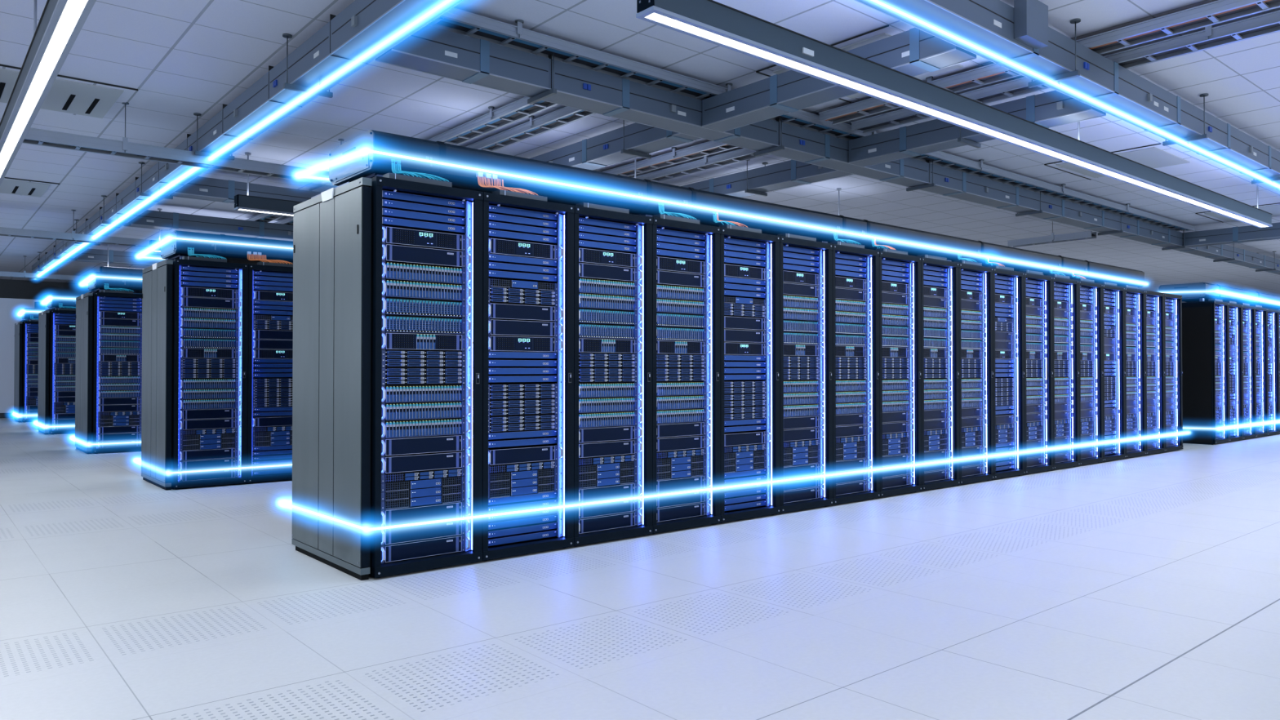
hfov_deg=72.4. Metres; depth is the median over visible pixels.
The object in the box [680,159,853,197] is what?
overhead wireway
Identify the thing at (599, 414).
tray
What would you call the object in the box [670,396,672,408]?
tray
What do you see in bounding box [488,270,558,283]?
switch
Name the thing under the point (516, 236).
switch
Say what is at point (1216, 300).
box
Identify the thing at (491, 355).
switch
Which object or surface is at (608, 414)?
tray
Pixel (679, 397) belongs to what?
tray
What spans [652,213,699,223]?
box
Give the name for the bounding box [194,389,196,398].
tray
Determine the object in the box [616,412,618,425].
tray
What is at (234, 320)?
tray
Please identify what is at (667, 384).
tray
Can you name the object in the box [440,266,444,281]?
tray
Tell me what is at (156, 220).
overhead wireway
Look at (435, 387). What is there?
tray
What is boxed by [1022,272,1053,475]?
rack
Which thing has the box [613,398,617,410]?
tray
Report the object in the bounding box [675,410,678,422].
tray
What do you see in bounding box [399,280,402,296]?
tray
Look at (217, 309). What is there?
tray
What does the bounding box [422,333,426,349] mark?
tray
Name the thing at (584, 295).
tray
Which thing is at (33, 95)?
diffuser
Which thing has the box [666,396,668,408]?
tray
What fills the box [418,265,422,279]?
tray
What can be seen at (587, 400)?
tray
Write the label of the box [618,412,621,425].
tray
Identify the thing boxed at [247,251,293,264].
cable bundle
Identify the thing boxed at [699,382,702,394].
tray
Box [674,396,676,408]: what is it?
tray
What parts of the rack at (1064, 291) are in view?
mounting rail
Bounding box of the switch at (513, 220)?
[488,213,558,229]
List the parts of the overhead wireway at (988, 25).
label plate, hanger rod, label plate, hanger rod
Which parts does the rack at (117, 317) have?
mounting rail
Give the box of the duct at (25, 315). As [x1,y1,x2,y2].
[20,307,48,321]
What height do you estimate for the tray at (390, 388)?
0.077 m
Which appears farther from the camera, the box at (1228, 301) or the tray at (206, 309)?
the box at (1228, 301)
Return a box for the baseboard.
[0,412,13,417]
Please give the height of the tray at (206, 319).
0.077 m
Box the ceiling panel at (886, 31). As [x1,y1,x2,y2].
[755,24,977,102]
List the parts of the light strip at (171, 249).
plate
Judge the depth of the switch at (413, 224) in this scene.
4.55 m
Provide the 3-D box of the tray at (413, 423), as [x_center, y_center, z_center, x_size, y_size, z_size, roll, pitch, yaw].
[-1.172,0.354,4.503,0.015,0.077,0.035,1,-1,-40]
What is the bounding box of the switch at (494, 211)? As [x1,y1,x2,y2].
[488,204,558,221]
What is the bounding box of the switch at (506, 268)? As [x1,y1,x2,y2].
[488,262,558,275]
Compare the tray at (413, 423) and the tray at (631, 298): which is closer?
the tray at (413, 423)
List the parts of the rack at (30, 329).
mounting rail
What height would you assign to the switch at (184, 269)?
0.035 m
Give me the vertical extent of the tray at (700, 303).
0.077 m
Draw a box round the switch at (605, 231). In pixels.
[578,224,637,239]
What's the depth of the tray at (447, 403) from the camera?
4.62 m
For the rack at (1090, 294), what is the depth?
9.65 m
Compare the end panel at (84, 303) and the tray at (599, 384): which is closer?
the tray at (599, 384)
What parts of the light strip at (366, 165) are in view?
support rail, plate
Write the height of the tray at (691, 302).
0.077 m
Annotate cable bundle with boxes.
[58,302,75,308]
[104,283,133,292]
[186,247,226,259]
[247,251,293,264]
[389,159,448,182]
[475,172,537,195]
[655,202,696,219]
[711,211,747,226]
[831,231,861,244]
[869,237,895,249]
[955,252,976,262]
[983,257,1004,266]
[1047,267,1065,275]
[1070,270,1086,279]
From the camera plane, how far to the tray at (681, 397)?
5.70 m
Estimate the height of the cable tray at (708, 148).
0.110 m
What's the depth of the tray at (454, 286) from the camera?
4.65 m
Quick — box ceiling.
[0,0,1279,302]
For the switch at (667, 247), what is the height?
0.035 m
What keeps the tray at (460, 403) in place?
on the rack at (426, 348)
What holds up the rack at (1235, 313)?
on the floor
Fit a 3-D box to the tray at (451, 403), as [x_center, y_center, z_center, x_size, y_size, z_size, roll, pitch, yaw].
[-1.009,0.266,4.641,0.015,0.077,0.035,1,-1,-40]
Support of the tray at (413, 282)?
on the rack at (426, 348)
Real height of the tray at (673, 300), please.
0.077 m
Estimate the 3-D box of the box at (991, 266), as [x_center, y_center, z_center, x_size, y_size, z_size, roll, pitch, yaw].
[3.451,-0.870,8.358,0.345,0.030,0.080,1,-1,-40]
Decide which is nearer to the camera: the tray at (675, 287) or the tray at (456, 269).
the tray at (456, 269)
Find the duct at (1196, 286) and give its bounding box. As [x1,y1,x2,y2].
[1158,282,1279,310]
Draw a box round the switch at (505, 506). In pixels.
[488,497,557,513]
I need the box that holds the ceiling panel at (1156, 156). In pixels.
[1044,142,1199,179]
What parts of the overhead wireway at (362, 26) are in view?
hanger rod, hanger rod, hanger rod, hanger rod, label plate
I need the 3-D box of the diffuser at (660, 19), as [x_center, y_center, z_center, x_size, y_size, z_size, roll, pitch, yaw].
[0.964,-1.661,4.990,2.394,0.006,0.070,1,-1,-40]
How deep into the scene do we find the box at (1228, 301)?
12.53 m
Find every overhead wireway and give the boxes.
[31,0,464,274]
[71,248,164,266]
[123,209,293,241]
[169,176,320,203]
[375,25,1279,275]
[529,120,701,169]
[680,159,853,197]
[702,27,976,132]
[848,90,1106,167]
[854,0,1279,190]
[1183,222,1279,247]
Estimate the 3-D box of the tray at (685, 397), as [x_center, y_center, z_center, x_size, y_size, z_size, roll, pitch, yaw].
[0.288,0.279,5.731,0.015,0.077,0.035,1,-1,-40]
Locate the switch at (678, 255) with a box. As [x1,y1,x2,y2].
[657,248,706,261]
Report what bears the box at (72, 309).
on the rack at (62, 334)
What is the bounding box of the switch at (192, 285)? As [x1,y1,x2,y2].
[181,280,238,289]
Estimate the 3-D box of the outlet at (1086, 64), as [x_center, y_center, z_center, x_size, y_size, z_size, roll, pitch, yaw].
[3.051,-2.005,5.976,0.064,0.040,0.012,1,-1,-40]
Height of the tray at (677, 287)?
0.077 m
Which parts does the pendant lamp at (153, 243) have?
trim frame, hanging rod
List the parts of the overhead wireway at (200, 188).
label plate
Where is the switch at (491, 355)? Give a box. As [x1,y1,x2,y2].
[488,351,557,359]
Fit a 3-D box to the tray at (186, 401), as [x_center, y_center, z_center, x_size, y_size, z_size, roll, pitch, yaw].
[-3.956,0.390,7.623,0.015,0.077,0.035,1,-1,-40]
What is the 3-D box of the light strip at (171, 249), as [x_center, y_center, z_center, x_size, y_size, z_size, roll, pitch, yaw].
[-3.409,-0.982,8.693,2.372,0.271,0.881,1,-1,-40]
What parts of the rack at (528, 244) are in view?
handle, handle, handle, handle, disk drawer, disk drawer, disk drawer, disk drawer, disk drawer, disk drawer, disk drawer, disk drawer, disk drawer, disk drawer, disk drawer, disk drawer, disk drawer, disk drawer, disk drawer, disk drawer, disk drawer, disk drawer, disk drawer, disk drawer, disk drawer, disk drawer, disk drawer, disk drawer, disk drawer, disk drawer, disk drawer, disk drawer, disk drawer, disk drawer, disk drawer, disk drawer, disk drawer, disk drawer, disk drawer, disk drawer, disk drawer, disk drawer, disk drawer, disk drawer, disk drawer, disk drawer, disk drawer, disk drawer, disk drawer, disk drawer, disk drawer, disk drawer, disk drawer, disk drawer, disk drawer, disk drawer, disk drawer, disk drawer, disk drawer, disk drawer, disk drawer, disk drawer, disk drawer, disk drawer, disk drawer, disk drawer, disk drawer, disk drawer, mounting rail, handle, handle, handle, handle, handle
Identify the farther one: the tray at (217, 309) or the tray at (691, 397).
the tray at (217, 309)
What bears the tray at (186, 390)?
on the rack at (210, 299)
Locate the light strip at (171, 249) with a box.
[158,230,293,264]
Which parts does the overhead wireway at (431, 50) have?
label plate, hanger rod, label plate, hanger rod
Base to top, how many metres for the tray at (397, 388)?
0.077 m
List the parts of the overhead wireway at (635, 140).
hanger rod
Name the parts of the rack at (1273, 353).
mounting rail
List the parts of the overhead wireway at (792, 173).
hanger rod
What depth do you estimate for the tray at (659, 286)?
5.58 m
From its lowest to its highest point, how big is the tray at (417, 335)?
0.077 m
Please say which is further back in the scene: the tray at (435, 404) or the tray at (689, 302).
the tray at (689, 302)
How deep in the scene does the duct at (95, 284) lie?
10.98 m
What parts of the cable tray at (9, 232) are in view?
hanger plate, rail, rail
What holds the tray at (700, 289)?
on the rack at (686, 301)
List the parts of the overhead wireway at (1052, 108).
label plate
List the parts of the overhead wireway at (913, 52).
label plate, label plate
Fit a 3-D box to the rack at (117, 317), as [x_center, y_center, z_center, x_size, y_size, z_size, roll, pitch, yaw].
[-6.760,0.171,11.254,0.598,1.982,0.998,1,-1,-40]
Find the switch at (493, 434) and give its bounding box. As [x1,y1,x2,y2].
[488,429,557,439]
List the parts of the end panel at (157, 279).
panel, panel, label plate, panel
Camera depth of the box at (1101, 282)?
9.83 m
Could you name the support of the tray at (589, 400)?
on the rack at (613, 250)
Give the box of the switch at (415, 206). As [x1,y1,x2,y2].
[382,199,466,217]
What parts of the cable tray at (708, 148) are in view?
hanger plate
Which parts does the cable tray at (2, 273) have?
rail, rail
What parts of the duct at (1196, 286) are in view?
plate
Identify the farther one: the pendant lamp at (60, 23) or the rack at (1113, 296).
the rack at (1113, 296)
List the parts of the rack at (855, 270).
mounting rail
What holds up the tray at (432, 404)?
on the rack at (426, 348)
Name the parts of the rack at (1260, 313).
mounting rail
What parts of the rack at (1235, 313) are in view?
mounting rail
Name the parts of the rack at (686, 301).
disk drawer, disk drawer, disk drawer, disk drawer, disk drawer, disk drawer, disk drawer, disk drawer, disk drawer, disk drawer, disk drawer, disk drawer, disk drawer, disk drawer, disk drawer, disk drawer, disk drawer, disk drawer, disk drawer, disk drawer, disk drawer, disk drawer, disk drawer, disk drawer, disk drawer, mounting rail, handle, handle, handle, handle, handle, handle, handle, handle, handle, handle, handle, handle, handle, handle, handle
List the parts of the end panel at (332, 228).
panel, panel, label plate, panel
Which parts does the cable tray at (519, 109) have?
hanger plate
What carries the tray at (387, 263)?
on the rack at (426, 348)
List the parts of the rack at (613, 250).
disk drawer, disk drawer, disk drawer, disk drawer, disk drawer, disk drawer, disk drawer, disk drawer, disk drawer, disk drawer, disk drawer, disk drawer, disk drawer, disk drawer, disk drawer, disk drawer, disk drawer, disk drawer, disk drawer, disk drawer, disk drawer, disk drawer, disk drawer, disk drawer, disk drawer, disk drawer, disk drawer, disk drawer, disk drawer, disk drawer, disk drawer, disk drawer, mounting rail, handle, handle, handle, handle, handle, handle, handle, handle, handle, handle, handle, handle, handle, handle, handle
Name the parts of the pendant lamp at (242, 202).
hanging rod, trim frame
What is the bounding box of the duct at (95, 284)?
[84,271,142,293]
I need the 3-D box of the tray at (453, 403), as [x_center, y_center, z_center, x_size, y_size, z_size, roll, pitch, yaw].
[-0.995,0.266,4.653,0.015,0.077,0.035,1,-1,-40]
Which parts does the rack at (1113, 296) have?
mounting rail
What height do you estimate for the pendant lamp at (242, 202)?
0.620 m
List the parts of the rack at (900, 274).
mounting rail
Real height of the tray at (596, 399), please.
0.077 m
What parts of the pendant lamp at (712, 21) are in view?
label plate, hanging rod, hanging rod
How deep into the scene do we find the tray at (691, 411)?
5.75 m
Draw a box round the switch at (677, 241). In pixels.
[657,235,706,247]
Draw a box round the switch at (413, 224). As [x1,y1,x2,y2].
[382,216,466,234]
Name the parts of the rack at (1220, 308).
mounting rail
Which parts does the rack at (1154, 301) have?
mounting rail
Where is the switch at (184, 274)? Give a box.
[181,271,238,279]
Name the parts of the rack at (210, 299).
mounting rail, disk drawer, mounting rail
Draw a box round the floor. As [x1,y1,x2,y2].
[0,417,1279,719]
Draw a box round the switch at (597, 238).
[578,232,637,245]
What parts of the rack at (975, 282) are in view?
mounting rail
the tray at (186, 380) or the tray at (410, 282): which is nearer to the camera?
the tray at (410, 282)
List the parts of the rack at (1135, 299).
mounting rail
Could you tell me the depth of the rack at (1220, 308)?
12.36 m
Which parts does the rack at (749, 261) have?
mounting rail, handle, handle, handle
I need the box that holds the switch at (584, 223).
[578,217,637,231]
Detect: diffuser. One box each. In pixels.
[0,80,45,158]
[0,157,8,176]
[32,0,87,83]
[239,208,293,215]
[646,13,928,110]
[921,108,1088,165]
[1084,164,1193,201]
[1188,200,1266,226]
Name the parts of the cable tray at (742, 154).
hanger plate, rail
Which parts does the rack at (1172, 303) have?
mounting rail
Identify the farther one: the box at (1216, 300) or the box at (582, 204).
the box at (1216, 300)
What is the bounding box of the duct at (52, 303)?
[46,293,80,310]
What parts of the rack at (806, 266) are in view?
mounting rail, handle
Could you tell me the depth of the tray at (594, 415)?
5.24 m
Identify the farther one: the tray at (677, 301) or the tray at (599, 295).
the tray at (677, 301)
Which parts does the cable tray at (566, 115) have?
hanger plate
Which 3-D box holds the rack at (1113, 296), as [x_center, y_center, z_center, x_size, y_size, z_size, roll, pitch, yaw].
[5.049,0.159,10.258,0.598,1.982,0.998,1,-1,-40]
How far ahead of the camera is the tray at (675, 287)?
5.67 m
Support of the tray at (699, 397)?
on the rack at (686, 301)
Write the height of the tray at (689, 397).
0.077 m
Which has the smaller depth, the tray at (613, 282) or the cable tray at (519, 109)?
the tray at (613, 282)
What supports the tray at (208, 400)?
on the rack at (210, 299)
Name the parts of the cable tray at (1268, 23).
hanger plate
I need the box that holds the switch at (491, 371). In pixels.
[488,368,557,373]
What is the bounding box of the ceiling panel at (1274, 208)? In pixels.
[1195,202,1279,222]
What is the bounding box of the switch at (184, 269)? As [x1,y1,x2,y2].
[181,266,238,274]
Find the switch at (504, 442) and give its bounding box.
[488,435,557,448]
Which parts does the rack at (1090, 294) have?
mounting rail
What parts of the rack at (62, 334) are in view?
mounting rail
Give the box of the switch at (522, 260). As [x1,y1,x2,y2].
[488,253,558,267]
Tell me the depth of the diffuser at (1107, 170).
7.99 m
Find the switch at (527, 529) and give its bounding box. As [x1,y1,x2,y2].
[488,520,557,537]
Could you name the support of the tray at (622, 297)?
on the rack at (613, 250)
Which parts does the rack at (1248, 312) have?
mounting rail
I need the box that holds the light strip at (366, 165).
[311,129,1144,287]
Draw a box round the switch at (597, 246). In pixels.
[578,240,637,253]
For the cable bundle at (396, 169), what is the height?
0.094 m
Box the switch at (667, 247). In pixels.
[657,242,706,253]
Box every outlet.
[272,80,277,87]
[582,83,591,90]
[603,143,608,149]
[799,139,804,145]
[1083,62,1089,70]
[1208,126,1212,132]
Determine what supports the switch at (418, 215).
attached to the rack at (426, 348)
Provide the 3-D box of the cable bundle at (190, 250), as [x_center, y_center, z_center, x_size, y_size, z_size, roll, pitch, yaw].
[-3.821,-0.933,7.729,0.324,0.094,0.046,0,-1,-34]
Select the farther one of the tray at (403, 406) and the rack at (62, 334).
the rack at (62, 334)
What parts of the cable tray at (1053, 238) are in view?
rail, rail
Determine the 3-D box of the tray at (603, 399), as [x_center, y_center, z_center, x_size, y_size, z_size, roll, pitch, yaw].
[-0.226,0.274,5.299,0.015,0.077,0.035,1,-1,-40]
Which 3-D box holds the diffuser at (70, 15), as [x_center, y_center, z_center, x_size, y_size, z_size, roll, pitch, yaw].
[-2.805,-1.669,4.291,0.070,0.006,2.424,1,-1,-40]
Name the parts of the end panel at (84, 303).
panel, panel, panel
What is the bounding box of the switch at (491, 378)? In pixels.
[488,375,558,382]
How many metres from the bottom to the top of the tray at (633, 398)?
0.077 m
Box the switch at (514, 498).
[488,491,557,505]
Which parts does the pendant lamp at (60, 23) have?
hanging rod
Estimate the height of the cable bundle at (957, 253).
0.094 m
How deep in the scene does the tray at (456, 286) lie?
4.66 m
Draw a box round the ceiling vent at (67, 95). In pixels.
[0,64,137,120]
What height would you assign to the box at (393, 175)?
0.030 m
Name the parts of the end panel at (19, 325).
panel, panel, panel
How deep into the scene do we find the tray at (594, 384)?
5.24 m
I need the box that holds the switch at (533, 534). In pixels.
[488,528,557,546]
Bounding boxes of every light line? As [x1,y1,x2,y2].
[35,422,75,426]
[38,0,451,275]
[42,297,75,303]
[71,436,141,444]
[80,275,142,285]
[134,459,292,473]
[137,236,293,259]
[280,431,1190,531]
[296,149,1147,284]
[871,0,1279,187]
[1161,290,1279,303]
[1182,421,1279,429]
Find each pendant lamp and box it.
[0,0,96,185]
[99,244,143,274]
[149,208,162,252]
[234,152,302,216]
[635,0,1272,227]
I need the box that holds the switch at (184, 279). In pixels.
[181,275,238,284]
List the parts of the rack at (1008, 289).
mounting rail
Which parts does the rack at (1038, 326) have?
mounting rail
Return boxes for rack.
[22,320,38,422]
[48,310,75,434]
[91,292,142,453]
[170,258,248,489]
[247,264,293,483]
[368,176,483,577]
[482,191,574,560]
[573,205,653,546]
[652,217,720,533]
[720,226,780,523]
[779,235,833,513]
[832,244,879,504]
[879,250,922,497]
[920,257,959,491]
[959,262,994,484]
[991,267,1025,479]
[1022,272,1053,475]
[1052,276,1079,469]
[1078,280,1103,465]
[1102,284,1125,462]
[1124,287,1146,457]
[1145,290,1165,454]
[1164,293,1182,451]
[1182,300,1229,444]
[1228,302,1243,441]
[1241,304,1256,439]
[1253,306,1268,438]
[1266,308,1279,435]
[1278,310,1279,431]
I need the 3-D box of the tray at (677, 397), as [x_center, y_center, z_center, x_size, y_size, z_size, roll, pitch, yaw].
[0.234,0.278,5.685,0.015,0.077,0.035,1,-1,-40]
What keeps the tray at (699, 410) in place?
on the rack at (686, 301)
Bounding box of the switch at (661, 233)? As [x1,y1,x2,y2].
[657,228,706,240]
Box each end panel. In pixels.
[13,321,22,422]
[37,310,49,434]
[75,292,93,453]
[141,259,173,490]
[291,177,371,580]
[1182,303,1213,444]
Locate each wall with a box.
[0,279,142,299]
[0,297,48,413]
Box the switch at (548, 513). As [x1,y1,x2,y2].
[488,506,557,521]
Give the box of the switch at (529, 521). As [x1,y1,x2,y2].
[488,513,557,529]
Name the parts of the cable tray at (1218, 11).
hanger plate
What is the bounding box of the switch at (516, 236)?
[488,229,558,244]
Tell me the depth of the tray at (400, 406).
4.45 m
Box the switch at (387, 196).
[382,190,466,208]
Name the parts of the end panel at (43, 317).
panel, panel, panel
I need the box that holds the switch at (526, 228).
[488,221,558,236]
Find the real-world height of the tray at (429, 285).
0.077 m
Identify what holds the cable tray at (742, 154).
hanging from the ceiling
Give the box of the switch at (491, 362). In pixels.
[488,360,558,366]
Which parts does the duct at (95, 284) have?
plate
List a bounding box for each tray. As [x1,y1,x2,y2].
[0,209,150,247]
[0,256,88,281]
[22,102,343,186]
[182,389,185,398]
[182,400,185,408]
[183,307,186,316]
[185,379,187,388]
[185,389,187,398]
[185,400,187,408]
[187,379,190,388]
[190,307,192,316]
[191,379,194,388]
[191,389,194,398]
[191,400,194,408]
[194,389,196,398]
[194,400,196,408]
[196,307,199,316]
[196,318,199,327]
[199,318,201,327]
[200,389,203,398]
[203,308,205,317]
[203,318,205,327]
[205,308,208,317]
[205,318,208,327]
[207,389,209,398]
[207,399,209,408]
[208,348,210,357]
[209,308,212,317]
[209,318,212,327]
[211,399,213,408]
[212,308,214,317]
[213,389,216,398]
[213,399,216,408]
[216,308,218,317]
[217,399,220,408]
[220,378,222,387]
[222,319,225,328]
[224,378,226,387]
[224,399,226,408]
[226,309,229,318]
[226,319,229,328]
[231,378,233,387]
[233,309,235,318]
[233,319,235,328]
[244,96,557,222]
[275,106,595,225]
[385,386,389,401]
[385,404,389,419]
[385,422,389,437]
[386,262,389,277]
[386,280,389,295]
[388,386,392,401]
[388,404,392,419]
[388,422,392,436]
[389,262,392,278]
[389,280,392,295]
[391,386,395,401]
[391,404,395,419]
[391,421,395,436]
[392,262,395,278]
[392,280,395,296]
[395,262,399,278]
[395,280,399,296]
[395,386,399,401]
[395,404,399,418]
[395,421,399,436]
[398,404,402,418]
[398,421,402,436]
[399,263,402,279]
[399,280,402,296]
[399,386,402,401]
[401,404,405,418]
[401,421,405,436]
[402,263,405,279]
[402,281,405,296]
[402,386,405,401]
[404,403,408,418]
[404,421,408,435]
[405,263,408,279]
[405,281,408,296]
[405,386,408,401]
[408,264,412,279]
[408,281,412,297]
[408,386,412,400]
[408,403,412,418]
[408,421,412,435]
[411,403,415,418]
[411,421,415,435]
[412,264,415,279]
[412,281,415,297]
[412,386,415,400]
[414,386,418,400]
[414,403,418,418]
[414,420,418,435]
[415,264,418,279]
[415,282,418,297]
[416,333,419,349]
[417,386,422,400]
[417,403,422,417]
[417,420,422,435]
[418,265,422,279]
[418,282,422,297]
[419,333,422,349]
[421,386,425,400]
[421,403,425,417]
[421,420,424,435]
[422,265,425,280]
[422,282,425,297]
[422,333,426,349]
[424,265,428,280]
[424,386,427,400]
[424,403,427,417]
[424,420,427,435]
[425,282,428,297]
[426,7,1195,231]
[426,334,429,349]
[427,266,431,280]
[427,283,431,297]
[427,386,431,400]
[427,403,431,417]
[427,420,431,435]
[429,334,432,349]
[431,266,435,280]
[431,283,434,297]
[431,386,434,400]
[431,403,434,417]
[431,420,434,435]
[432,334,435,349]
[434,266,437,281]
[434,283,437,297]
[434,386,437,400]
[434,403,437,417]
[434,419,437,435]
[436,402,440,417]
[436,419,440,434]
[437,266,440,281]
[437,284,440,298]
[437,386,440,400]
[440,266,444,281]
[440,284,444,298]
[440,386,443,400]
[440,402,443,417]
[440,419,443,434]
[443,266,447,281]
[443,284,447,298]
[443,385,446,399]
[443,402,446,417]
[443,419,446,434]
[446,267,449,282]
[446,284,449,298]
[446,385,449,399]
[446,402,449,417]
[446,419,449,434]
[448,419,453,434]
[449,267,453,282]
[449,284,453,299]
[449,385,453,399]
[449,402,453,417]
[452,284,456,299]
[452,385,455,399]
[452,402,455,417]
[452,419,455,433]
[453,267,456,282]
[455,268,458,282]
[455,284,458,299]
[455,385,458,399]
[455,402,458,417]
[455,418,458,433]
[458,268,462,283]
[458,284,462,299]
[458,385,462,399]
[458,402,462,417]
[458,418,462,433]
[581,278,584,291]
[581,293,584,306]
[581,383,584,396]
[581,399,584,412]
[581,413,584,426]
[583,279,586,292]
[583,293,586,306]
[583,383,586,396]
[583,399,586,412]
[583,413,586,426]
[586,279,589,292]
[586,293,589,306]
[586,383,588,396]
[586,399,588,412]
[586,413,588,426]
[588,279,591,292]
[588,293,591,306]
[588,383,591,396]
[588,399,591,411]
[588,413,591,426]
[591,279,593,292]
[591,294,593,306]
[591,383,593,396]
[591,398,593,411]
[591,413,593,426]
[593,279,595,292]
[593,294,595,307]
[593,383,595,396]
[593,398,595,411]
[593,413,595,426]
[595,280,598,293]
[595,294,598,307]
[595,383,598,396]
[595,398,598,411]
[595,413,598,426]
[598,280,600,293]
[598,294,600,307]
[598,383,600,396]
[598,398,600,411]
[598,413,600,426]
[600,280,603,293]
[600,294,603,307]
[600,339,604,351]
[600,383,603,396]
[600,398,603,411]
[600,413,603,426]
[601,140,737,176]
[602,280,605,293]
[602,295,605,307]
[602,383,605,396]
[602,398,605,411]
[602,413,605,426]
[603,339,606,351]
[604,280,608,293]
[604,295,608,307]
[604,383,607,396]
[604,398,607,411]
[604,413,607,426]
[605,339,608,351]
[607,280,609,293]
[607,295,609,308]
[607,383,609,395]
[607,398,609,411]
[607,413,609,426]
[608,339,610,351]
[609,280,612,293]
[609,295,612,308]
[609,383,612,395]
[609,398,612,410]
[609,413,612,425]
[610,339,613,351]
[611,398,614,410]
[612,280,614,293]
[612,295,614,308]
[612,383,614,395]
[612,413,614,425]
[613,295,617,308]
[613,339,615,352]
[613,383,617,395]
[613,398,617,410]
[613,413,617,425]
[614,281,617,293]
[616,281,619,293]
[616,296,619,308]
[616,383,618,395]
[616,398,618,410]
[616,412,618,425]
[618,281,621,294]
[618,296,621,308]
[618,383,621,395]
[618,398,621,410]
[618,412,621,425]
[621,281,623,294]
[621,296,623,309]
[621,383,623,395]
[621,397,623,410]
[621,412,623,425]
[622,282,626,294]
[622,296,626,309]
[622,397,626,410]
[623,383,626,395]
[623,412,626,425]
[625,282,628,294]
[625,296,627,309]
[625,383,627,395]
[625,397,627,410]
[625,412,627,424]
[627,282,630,294]
[627,297,630,309]
[627,383,630,395]
[627,397,630,410]
[627,412,630,424]
[630,282,632,295]
[630,297,632,309]
[630,383,632,395]
[630,397,632,409]
[630,412,632,424]
[631,147,768,182]
[631,282,635,295]
[631,297,635,309]
[631,382,635,395]
[631,397,635,409]
[631,412,635,424]
[657,284,660,297]
[657,298,660,311]
[657,382,660,395]
[657,396,660,408]
[657,410,660,422]
[659,284,662,297]
[659,298,662,311]
[659,382,662,395]
[659,396,662,408]
[659,410,662,422]
[662,284,664,297]
[662,299,664,311]
[662,382,664,395]
[662,396,664,408]
[662,410,664,422]
[663,285,666,297]
[663,299,666,311]
[663,382,666,395]
[663,396,666,408]
[663,410,666,422]
[665,285,668,297]
[666,299,668,311]
[666,382,668,395]
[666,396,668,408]
[666,410,668,422]
[667,285,670,297]
[667,299,670,311]
[667,382,670,395]
[667,396,670,408]
[667,410,670,422]
[670,285,672,297]
[670,299,672,311]
[670,382,672,395]
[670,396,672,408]
[670,410,672,422]
[671,285,674,297]
[671,299,674,311]
[671,382,674,395]
[671,396,674,408]
[671,410,674,422]
[674,286,676,297]
[674,300,676,311]
[674,341,676,353]
[674,382,676,394]
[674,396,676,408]
[674,410,676,422]
[675,286,678,298]
[675,300,678,311]
[675,382,678,394]
[675,396,678,408]
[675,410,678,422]
[676,341,679,353]
[678,286,680,298]
[678,300,680,312]
[678,382,680,394]
[678,396,680,408]
[678,409,680,422]
[679,341,680,353]
[680,286,682,298]
[680,300,682,312]
[680,341,683,353]
[680,382,682,394]
[680,396,682,408]
[680,409,682,422]
[682,300,684,312]
[682,382,684,394]
[682,395,684,408]
[682,409,684,422]
[683,341,684,353]
[684,287,686,298]
[684,300,686,312]
[684,342,687,353]
[684,382,686,394]
[684,395,686,408]
[684,409,686,422]
[685,287,688,298]
[685,301,688,312]
[686,395,688,408]
[687,287,690,299]
[688,301,690,312]
[688,382,690,394]
[688,395,690,408]
[688,409,690,421]
[689,287,692,299]
[689,301,692,312]
[689,382,692,394]
[689,395,692,408]
[689,409,692,421]
[692,288,694,299]
[692,301,694,313]
[692,382,694,394]
[692,395,694,408]
[692,409,694,421]
[693,301,696,313]
[693,382,696,394]
[693,395,696,407]
[693,409,696,421]
[695,288,697,299]
[696,301,697,313]
[697,288,700,299]
[697,302,700,313]
[697,382,700,394]
[697,395,700,407]
[697,408,700,421]
[699,288,702,300]
[699,302,702,313]
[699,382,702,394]
[699,395,702,407]
[699,408,702,421]
[702,382,703,394]
[702,408,704,420]
[818,0,1279,124]
[850,9,1279,133]
[1007,221,1097,247]
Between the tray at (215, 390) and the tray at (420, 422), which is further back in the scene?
the tray at (215, 390)
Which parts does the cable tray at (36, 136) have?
hanger plate, hanger rod, rail, rail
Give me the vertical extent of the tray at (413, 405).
0.077 m
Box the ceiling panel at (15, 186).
[0,177,59,198]
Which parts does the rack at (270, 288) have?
mounting rail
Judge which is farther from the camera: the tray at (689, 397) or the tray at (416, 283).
the tray at (689, 397)
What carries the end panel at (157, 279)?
on the floor
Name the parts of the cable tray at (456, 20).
hanger rod, hanger plate, hanger plate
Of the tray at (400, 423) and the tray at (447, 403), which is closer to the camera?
the tray at (400, 423)
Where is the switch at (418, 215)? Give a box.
[382,208,466,226]
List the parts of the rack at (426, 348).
handle, handle, handle, handle, handle, handle, handle, handle, handle, handle, handle, handle, handle, handle, handle, disk drawer, disk drawer, disk drawer, disk drawer, disk drawer, disk drawer, disk drawer, disk drawer, disk drawer, disk drawer, disk drawer, disk drawer, disk drawer, disk drawer, disk drawer, disk drawer, disk drawer, disk drawer, disk drawer, disk drawer, disk drawer, disk drawer, disk drawer, disk drawer, disk drawer, disk drawer, disk drawer, disk drawer, disk drawer, disk drawer, disk drawer, disk drawer, mounting rail, handle, handle, handle, handle, handle, handle, handle, handle, handle, handle, handle, handle, handle, handle, handle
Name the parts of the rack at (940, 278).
mounting rail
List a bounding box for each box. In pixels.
[55,308,75,311]
[100,289,133,293]
[182,256,226,262]
[257,262,293,267]
[382,172,452,186]
[492,189,547,201]
[575,202,629,213]
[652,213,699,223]
[719,224,761,233]
[777,233,816,241]
[829,240,864,248]
[875,248,907,254]
[916,254,946,260]
[954,260,982,266]
[987,265,1013,271]
[1013,0,1048,48]
[1018,270,1043,275]
[1047,274,1069,279]
[1073,278,1094,282]
[1097,281,1116,285]
[1119,284,1137,288]
[1208,298,1222,302]
[1222,300,1236,303]
[1236,302,1249,305]

